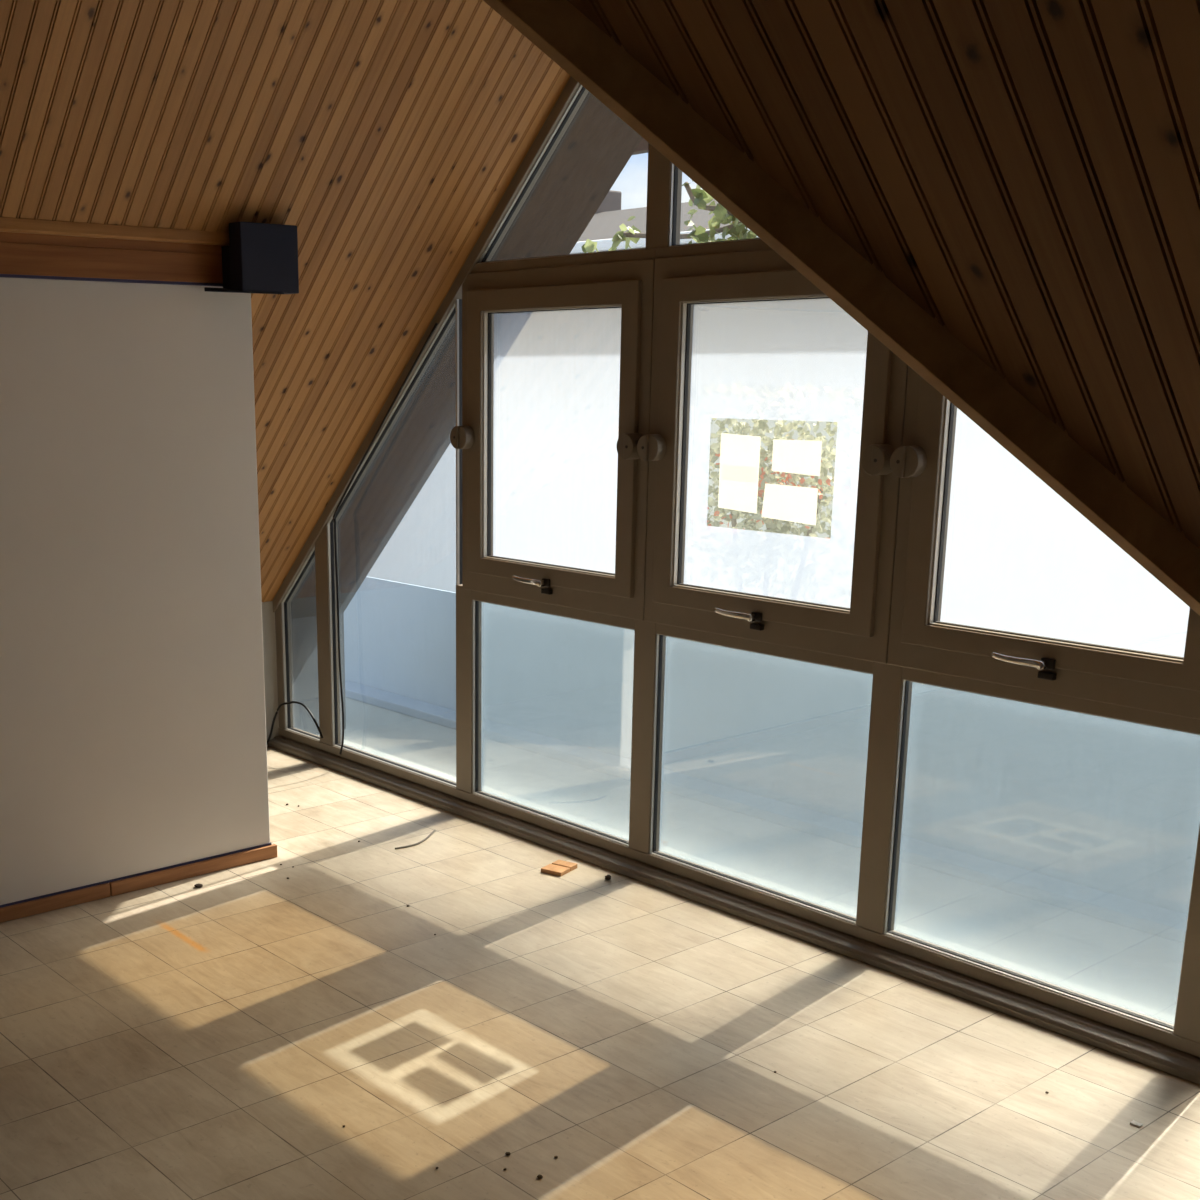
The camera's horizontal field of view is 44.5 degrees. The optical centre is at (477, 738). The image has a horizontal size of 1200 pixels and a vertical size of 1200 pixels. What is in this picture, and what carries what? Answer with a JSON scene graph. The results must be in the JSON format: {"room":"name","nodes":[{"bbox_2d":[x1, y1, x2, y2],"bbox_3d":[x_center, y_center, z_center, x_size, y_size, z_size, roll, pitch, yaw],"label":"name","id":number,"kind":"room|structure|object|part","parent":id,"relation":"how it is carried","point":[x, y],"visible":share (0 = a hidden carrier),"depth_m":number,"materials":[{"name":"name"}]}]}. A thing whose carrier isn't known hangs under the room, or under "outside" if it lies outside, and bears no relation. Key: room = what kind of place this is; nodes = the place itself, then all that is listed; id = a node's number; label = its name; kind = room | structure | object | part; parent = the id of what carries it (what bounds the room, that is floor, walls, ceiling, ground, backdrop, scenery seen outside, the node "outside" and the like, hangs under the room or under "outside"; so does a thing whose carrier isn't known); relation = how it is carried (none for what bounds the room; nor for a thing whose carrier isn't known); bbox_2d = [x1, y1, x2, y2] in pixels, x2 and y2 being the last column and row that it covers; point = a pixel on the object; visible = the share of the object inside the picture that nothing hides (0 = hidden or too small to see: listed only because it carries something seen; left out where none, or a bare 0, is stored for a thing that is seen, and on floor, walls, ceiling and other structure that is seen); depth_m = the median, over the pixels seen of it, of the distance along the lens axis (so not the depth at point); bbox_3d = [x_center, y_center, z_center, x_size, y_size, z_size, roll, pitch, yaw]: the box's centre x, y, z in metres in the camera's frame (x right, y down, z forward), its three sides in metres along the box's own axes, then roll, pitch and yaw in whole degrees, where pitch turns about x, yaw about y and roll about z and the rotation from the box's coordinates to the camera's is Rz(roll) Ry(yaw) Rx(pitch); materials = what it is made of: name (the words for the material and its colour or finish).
{"room":"empty attic room","nodes":[
{"label":"empty attic room","id":0,"kind":"room"},
{"bbox_2d":[0,277,269,904],"bbox_3d":[-3.162,-1.314,3.319,6.025,4.598,0.105,-11,18,-38],"label":"wall","id":1,"kind":"structure","parent":0,"point":[133,714],"depth_m":5.09,"materials":[{"name":"white paint"}]},
{"bbox_2d":[0,217,229,286],"bbox_3d":[-3.095,-1.227,3.318,5.900,0.174,0.116,-11,18,-38],"label":"ceiling beam","id":2,"kind":"structure","parent":1,"relation":"attached to","point":[29,248],"depth_m":4.78,"materials":[{"name":"brown wood"}]},
{"bbox_3d":[-1.294,-1.639,4.691,1.300,0.040,0.034,-11,18,-38],"label":"moulding","id":3,"kind":"part","parent":2,"relation":"part of","materials":[{"name":"brown wood"}]},
{"bbox_2d":[204,221,298,293],"bbox_3d":[-0.782,-1.659,5.046,0.295,0.231,0.150,-11,18,-38],"label":"box","id":4,"kind":"object","parent":2,"relation":"attached to","point":[260,258],"visible":1,"depth_m":5.00,"materials":[{"name":"paint"}]},
{"bbox_3d":[-0.808,-1.552,5.051,0.230,0.022,0.150,-11,18,-38],"label":"plate","id":5,"kind":"part","parent":4,"relation":"part of","materials":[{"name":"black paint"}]},
{"bbox_2d":[0,843,276,922],"bbox_3d":[-3.119,0.898,3.834,6.045,0.058,0.020,-11,18,-38],"label":"baseboard","id":6,"kind":"structure","parent":1,"relation":"attached to","point":[96,891],"depth_m":5.32,"materials":[{"name":"brown wood"}]},
{"bbox_2d":[262,601,278,746],"bbox_3d":[-3.739,-1.673,4.740,7.000,4.600,0.100,-11,18,-38],"label":"wall","id":7,"kind":"structure","parent":0,"point":[268,616],"depth_m":7.30,"materials":[{"name":"grey paint"}]},
{"bbox_2d":[268,76,1199,1084],"bbox_3d":[1.043,-1.292,4.526,0.128,4.001,6.449,-11,18,-38],"label":"window","id":8,"kind":"structure","parent":7,"relation":"in","point":[870,937],"depth_m":5.19,"materials":[{"name":"beige paint"}]},
{"bbox_3d":[0.046,-1.933,5.655,0.074,3.310,3.250,-11,18,-38],"label":"sloping rail","id":9,"kind":"part","parent":8,"relation":"part of","materials":[{"name":"beige paint"}]},
{"bbox_2d":[450,259,654,620],"bbox_3d":[0.268,-1.132,5.523,0.142,1.250,1.044,-11,18,-38],"label":"window","id":10,"kind":"structure","parent":8,"relation":"attached to","point":[557,361],"depth_m":5.53,"materials":[{"name":"white glass"}]},
{"bbox_3d":[0.188,-0.613,5.661,0.143,0.030,0.018,13,19,42],"label":"handle","id":11,"kind":"part","parent":10,"relation":"part of","materials":[{"name":"silver metal"}]},
{"bbox_3d":[0.264,-0.603,5.630,0.010,0.030,0.042,-11,18,-38],"label":"handle","id":12,"kind":"part","parent":10,"relation":"part of","materials":[{"name":"metal"}]},
{"bbox_3d":[1.031,0.611,5.016,0.128,0.048,6.420,-11,18,-38],"label":"sill","id":13,"kind":"part","parent":8,"relation":"part of","materials":[{"name":"metal"}]},
{"bbox_3d":[1.055,0.563,5.024,0.066,0.041,6.420,-11,18,-38],"label":"rail","id":14,"kind":"part","parent":8,"relation":"part of","materials":[{"name":"beige paint"}]},
{"bbox_2d":[637,249,907,663],"bbox_3d":[0.932,-0.935,4.742,0.142,1.250,1.036,-11,18,-38],"label":"window","id":15,"kind":"structure","parent":8,"relation":"attached to","point":[737,335],"depth_m":4.76,"materials":[{"name":"white glass"}]},
{"bbox_3d":[0.852,-0.416,4.880,0.143,0.030,0.018,13,19,42],"label":"handle","id":16,"kind":"part","parent":15,"relation":"part of","materials":[{"name":"silver metal"}]},
{"bbox_3d":[0.928,-0.406,4.850,0.010,0.030,0.042,-11,18,-38],"label":"handle","id":17,"kind":"part","parent":15,"relation":"part of","materials":[{"name":"metal"}]},
{"bbox_2d":[887,366,1199,719],"bbox_3d":[1.596,-0.738,3.962,0.142,1.250,1.041,-11,18,-38],"label":"window","id":18,"kind":"structure","parent":8,"relation":"attached to","point":[1032,594],"depth_m":4.16,"materials":[{"name":"beige paint"}]},
{"bbox_3d":[1.516,-0.219,4.100,0.143,0.030,0.018,13,19,42],"label":"handle","id":19,"kind":"part","parent":18,"relation":"part of","materials":[{"name":"silver metal"}]},
{"bbox_3d":[1.592,-0.209,4.070,0.010,0.030,0.042,-11,18,-38],"label":"handle","id":20,"kind":"part","parent":18,"relation":"part of","materials":[{"name":"metal"}]},
{"bbox_2d":[0,0,570,601],"bbox_3d":[-1.519,-1.648,4.413,3.980,3.277,3.277,-11,18,-38],"label":"ceiling","id":21,"kind":"structure","parent":0,"point":[390,133],"depth_m":4.84,"materials":[{"name":"brown wood"}]},
{"bbox_2d":[333,323,437,754],"bbox_3d":[-0.417,-0.808,6.432,0.018,1.960,0.785,-11,18,-38],"label":"cable","id":22,"kind":"object","parent":21,"relation":"hanging from","point":[436,324],"visible":1,"depth_m":6.67,"materials":[{"name":"black plastic"}]},
{"bbox_2d":[275,613,345,733],"bbox_3d":[-0.970,-0.296,7.750,0.436,0.750,0.300,-11,18,-38],"label":"wall","id":23,"kind":"structure","parent":0,"point":[304,630],"depth_m":7.61,"materials":[{"name":"paint"}]},
{"bbox_2d":[291,92,647,618],"bbox_3d":[1.197,-1.539,5.072,0.856,4.190,7.195,-11,18,-38],"label":"roof overhang","id":24,"kind":"object","parent":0,"point":[596,146],"depth_m":6.31,"materials":[{"name":"brown wood"}]},
{"bbox_2d":[0,697,1199,1199],"bbox_3d":[-1.498,1.100,3.442,8.200,0.140,12.000,-11,18,-38],"label":"floor","id":25,"kind":"structure","parent":0,"point":[220,1039],"depth_m":4.19,"materials":[{"name":"tile"}]},
{"bbox_2d":[194,884,202,887],"bbox_3d":[-1.026,0.540,5.365,0.031,0.011,0.032,-11,18,-38],"label":"pebble","id":26,"kind":"object","parent":25,"relation":"on","point":[195,885],"visible":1,"depth_m":5.36,"materials":[{"name":"grey stone"}]},
{"bbox_2d":[267,701,322,744],"bbox_3d":[-0.908,-0.055,7.216,0.448,0.273,0.119,9,17,31],"label":"cable","id":27,"kind":"object","parent":25,"relation":"on","point":[291,702],"visible":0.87,"depth_m":7.20,"materials":[{"name":"black plastic"}]},
{"bbox_2d":[395,830,435,848],"bbox_3d":[-0.236,0.409,5.892,0.046,0.010,0.280,9,17,32],"label":"cable","id":28,"kind":"object","parent":25,"relation":"on","point":[430,834],"visible":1,"depth_m":5.84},
{"bbox_2d":[541,860,576,875],"bbox_3d":[0.310,0.491,5.551,0.090,0.018,0.122,10,17,34],"label":"wooden block","id":29,"kind":"object","parent":25,"relation":"on","point":[559,867],"visible":1,"depth_m":5.53,"materials":[{"name":"brown wood"}]},
{"bbox_2d":[1130,1120,1142,1127],"bbox_3d":[1.661,0.971,3.675,0.017,0.006,0.027,-11,18,-38],"label":"paper scrap","id":30,"kind":"object","parent":25,"relation":"on","point":[1134,1123],"visible":1,"depth_m":3.67,"materials":[{"name":"white paper"}]},
{"bbox_2d":[344,576,1199,914],"bbox_3d":[1.669,0.312,5.938,0.012,1.180,12.000,-11,18,-38],"label":"wall","id":31,"kind":"structure","parent":0,"point":[1109,805],"depth_m":6.08,"materials":[{"name":"paint"}]},
{"bbox_2d":[345,680,1187,943],"bbox_3d":[1.603,0.408,5.906,0.160,0.050,12.000,-11,18,-38],"label":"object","id":32,"kind":"structure","parent":31,"relation":"attached to","point":[1141,916],"depth_m":6.03,"materials":[{"name":"paint"}]},
{"bbox_2d":[568,0,1199,548],"bbox_3d":[-0.108,-1.059,2.305,4.606,4.606,8.479,-11,18,-38],"label":"ceiling","id":33,"kind":"structure","parent":0,"point":[1026,173],"depth_m":1.85,"materials":[{"name":"brown wood"}]},
{"bbox_2d":[483,0,1199,615],"bbox_3d":[0.227,-0.887,2.022,4.696,3.683,0.031,0,14,-1],"label":"ceiling beam","id":34,"kind":"structure","parent":33,"relation":"attached to","point":[594,59],"depth_m":2.07,"materials":[{"name":"brown wood"}]},
{"label":"outside","id":35,"kind":"structure","parent":0,"visible":0},
{"bbox_3d":[11.943,-3.393,23.769,38.780,0.300,65.000,-11,18,-38],"label":"ground","id":36,"kind":"structure","parent":35,"visible":0},
{"bbox_2d":[367,190,953,592],"bbox_3d":[0.210,-4.020,16.973,4.480,4.200,24.600,-11,18,-38],"label":"house","id":37,"kind":"structure","parent":36,"relation":"on","point":[421,551],"depth_m":14.94,"materials":[{"name":"white plaster"}]},
{"bbox_2d":[579,180,756,252],"bbox_3d":[1.824,-2.281,10.610,0.687,3.933,3.252,-11,18,-38],"label":"tree","id":38,"kind":"object","parent":36,"relation":"on","point":[700,198],"visible":0.12,"depth_m":10.40,"materials":[{"name":"green plant"}]},
{"bbox_2d":[707,418,836,537],"bbox_3d":[1.728,-0.948,8.674,1.160,2.294,1.617,-11,18,-38],"label":"shrub","id":39,"kind":"object","parent":36,"relation":"on","point":[760,427],"visible":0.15,"depth_m":8.42,"materials":[{"name":"green plant"}]},
{"bbox_3d":[1.592,-0.696,8.879,0.036,1.705,0.293,-9,17,-32],"label":"stem","id":40,"kind":"part","parent":39,"relation":"part of","materials":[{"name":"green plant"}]},
{"bbox_3d":[1.845,-0.621,8.581,0.319,1.706,0.036,14,19,43],"label":"stem","id":41,"kind":"part","parent":39,"relation":"part of","materials":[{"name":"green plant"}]}
]}

